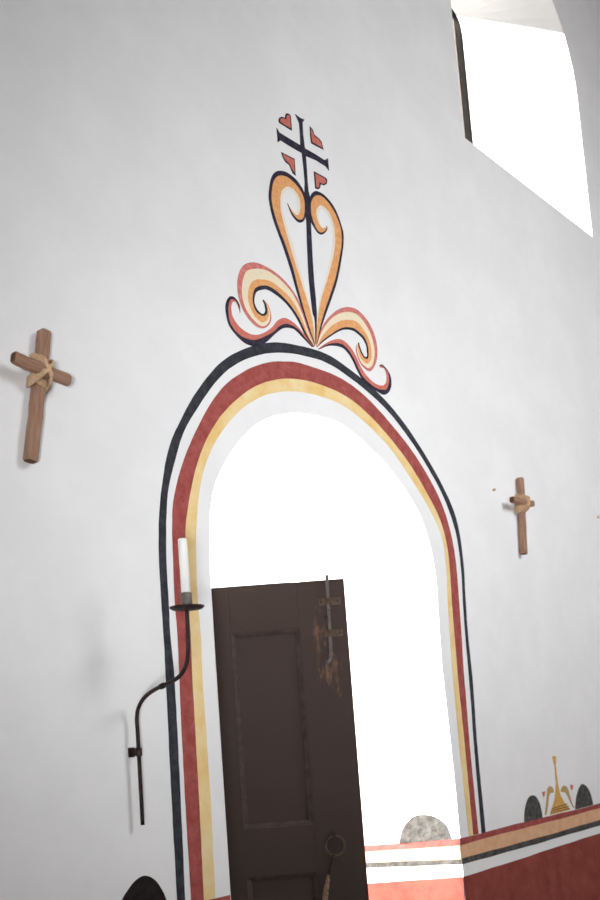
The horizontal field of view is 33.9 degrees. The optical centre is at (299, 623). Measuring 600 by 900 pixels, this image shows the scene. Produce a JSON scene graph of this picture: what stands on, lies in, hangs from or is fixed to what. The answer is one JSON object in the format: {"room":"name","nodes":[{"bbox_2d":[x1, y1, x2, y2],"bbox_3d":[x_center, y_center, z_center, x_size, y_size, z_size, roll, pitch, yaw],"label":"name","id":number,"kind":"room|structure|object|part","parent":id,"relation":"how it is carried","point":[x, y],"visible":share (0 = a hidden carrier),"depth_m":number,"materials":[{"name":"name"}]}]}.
{"room":"church","nodes":[
{"label":"church","id":0,"kind":"room"},
{"bbox_2d":[0,0,599,899],"bbox_3d":[-0.408,-1.336,3.588,0.500,6.600,11.600,-10,-8,40],"label":"wall","id":1,"kind":"structure","parent":0,"point":[140,150],"depth_m":3.90,"materials":[{"name":"white paint"}]},
{"bbox_2d":[10,328,71,463],"bbox_3d":[-0.707,-0.621,2.658,0.085,0.384,0.179,-10,-8,40],"label":"wooden cross","id":2,"kind":"object","parent":1,"relation":"attached to","point":[41,368],"visible":1,"depth_m":2.64,"materials":[{"name":"brown wood"}]},
{"bbox_2d":[122,876,165,899],"bbox_3d":[-0.437,0.760,2.751,0.001,0.107,0.178,-10,-8,40],"label":"painted semicircle","id":3,"kind":"object","parent":1,"relation":"attached to","point":[144,887],"visible":1,"depth_m":2.76,"materials":[{"name":"black paint"}]},
{"bbox_2d":[128,592,203,824],"bbox_3d":[-0.375,0.239,2.700,0.333,0.620,0.095,-10,-8,40],"label":"candle sconce","id":4,"kind":"object","parent":1,"relation":"attached to","point":[186,605],"visible":1,"depth_m":2.70,"materials":[{"name":"metal"}]},
{"bbox_3d":[-0.372,0.261,2.696,0.245,0.575,0.012,-10,-8,40],"label":"stem","id":5,"kind":"part","parent":4,"relation":"part of","materials":[{"name":"metal"}]},
{"bbox_2d":[178,536,189,592],"bbox_3d":[-0.313,-0.144,2.662,0.025,0.187,0.030,-5,-6,8],"label":"candle","id":6,"kind":"object","parent":4,"relation":"in","point":[182,542],"visible":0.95,"depth_m":2.65,"materials":[{"name":"white wax"}]},
{"bbox_2d":[211,575,368,899],"bbox_3d":[-0.013,0.878,3.512,0.500,2.097,0.075,-4,-6,0],"label":"door","id":7,"kind":"structure","parent":1,"relation":"in","point":[293,806],"depth_m":3.56,"materials":[{"name":"brown paint"}]},
{"bbox_3d":[-0.102,0.380,3.583,0.259,0.716,0.015,-4,-6,0],"label":"panel","id":8,"kind":"part","parent":7,"relation":"part of","materials":[{"name":"brown paint"}]},
{"bbox_3d":[-0.102,0.378,3.567,0.251,0.708,0.017,-4,-6,0],"label":"moulding","id":9,"kind":"part","parent":7,"relation":"part of","materials":[{"name":"brown wood"}]},
{"bbox_3d":[-0.033,1.320,3.478,0.259,0.863,0.015,-4,-6,0],"label":"panel","id":10,"kind":"part","parent":7,"relation":"part of","materials":[{"name":"brown paint"}]},
{"bbox_3d":[-0.033,1.319,3.462,0.251,0.855,0.017,-4,-6,0],"label":"moulding","id":11,"kind":"part","parent":7,"relation":"part of","materials":[{"name":"brown wood"}]},
{"bbox_3d":[0.083,0.976,3.476,0.058,0.173,0.023,-4,-6,0],"label":"frayed cord","id":12,"kind":"part","parent":7,"relation":"part of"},
{"bbox_3d":[0.125,0.788,3.494,0.075,0.075,0.016,-4,-6,0],"label":"ring pull","id":13,"kind":"part","parent":7,"relation":"part of","materials":[{"name":"brown metal"}]},
{"bbox_2d":[225,113,391,394],"bbox_3d":[0.031,-1.449,3.733,0.002,1.022,0.958,-10,-8,40],"label":"scroll ornament","id":14,"kind":"object","parent":1,"relation":"attached to","point":[253,277],"visible":1,"depth_m":3.71,"materials":[{"name":"orange paint"}]},
{"bbox_2d":[159,342,485,899],"bbox_3d":[0.154,-0.087,3.610,0.001,1.891,1.764,-10,-8,40],"label":"arch","id":15,"kind":"object","parent":1,"relation":"attached to","point":[255,382],"visible":0.98,"depth_m":3.17,"materials":[{"name":"red paint"}]},
{"bbox_2d":[210,803,599,899],"bbox_3d":[-0.154,1.387,3.239,0.362,1.088,11.600,-10,-8,40],"label":"trim","id":16,"kind":"structure","parent":1,"relation":"attached to","point":[570,871],"depth_m":4.27,"materials":[{"name":"paint"}]},
{"bbox_2d":[399,815,447,843],"bbox_3d":[0.496,0.828,3.976,0.207,0.109,0.001,-3,-6,-11],"label":"dome","id":17,"kind":"object","parent":1,"relation":"attached to","point":[420,828],"visible":1,"depth_m":3.98,"materials":[{"name":"grey stone"}]},
{"bbox_2d":[451,8,472,143],"bbox_3d":[0.706,-3.031,5.585,0.035,1.596,1.129,-10,-8,40],"label":"window","id":18,"kind":"structure","parent":1,"relation":"in","point":[458,37],"depth_m":5.93,"materials":[{"name":"grey wood"}]},
{"bbox_2d":[509,477,534,554],"bbox_3d":[1.048,-0.521,4.692,0.085,0.381,0.202,-10,-8,40],"label":"wooden cross","id":19,"kind":"object","parent":1,"relation":"attached to","point":[522,502],"visible":1,"depth_m":4.70,"materials":[{"name":"brown wood"}]},
{"bbox_2d":[524,795,542,821],"bbox_3d":[1.059,0.840,4.486,0.001,0.111,0.177,-10,-8,40],"label":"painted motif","id":20,"kind":"object","parent":1,"relation":"attached to","point":[533,811],"visible":1,"depth_m":4.49},
{"bbox_2d":[542,756,574,814],"bbox_3d":[1.231,0.767,4.700,0.002,0.268,0.329,-10,-8,40],"label":"ornament","id":21,"kind":"object","parent":1,"relation":"attached to","point":[559,805],"visible":1,"depth_m":4.69,"materials":[{"name":"gold paint"}]},
{"bbox_2d":[575,784,592,808],"bbox_3d":[1.408,0.855,4.891,0.001,0.115,0.206,-10,-8,40],"label":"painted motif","id":22,"kind":"object","parent":1,"relation":"attached to","point":[583,798],"visible":1,"depth_m":4.89}
]}

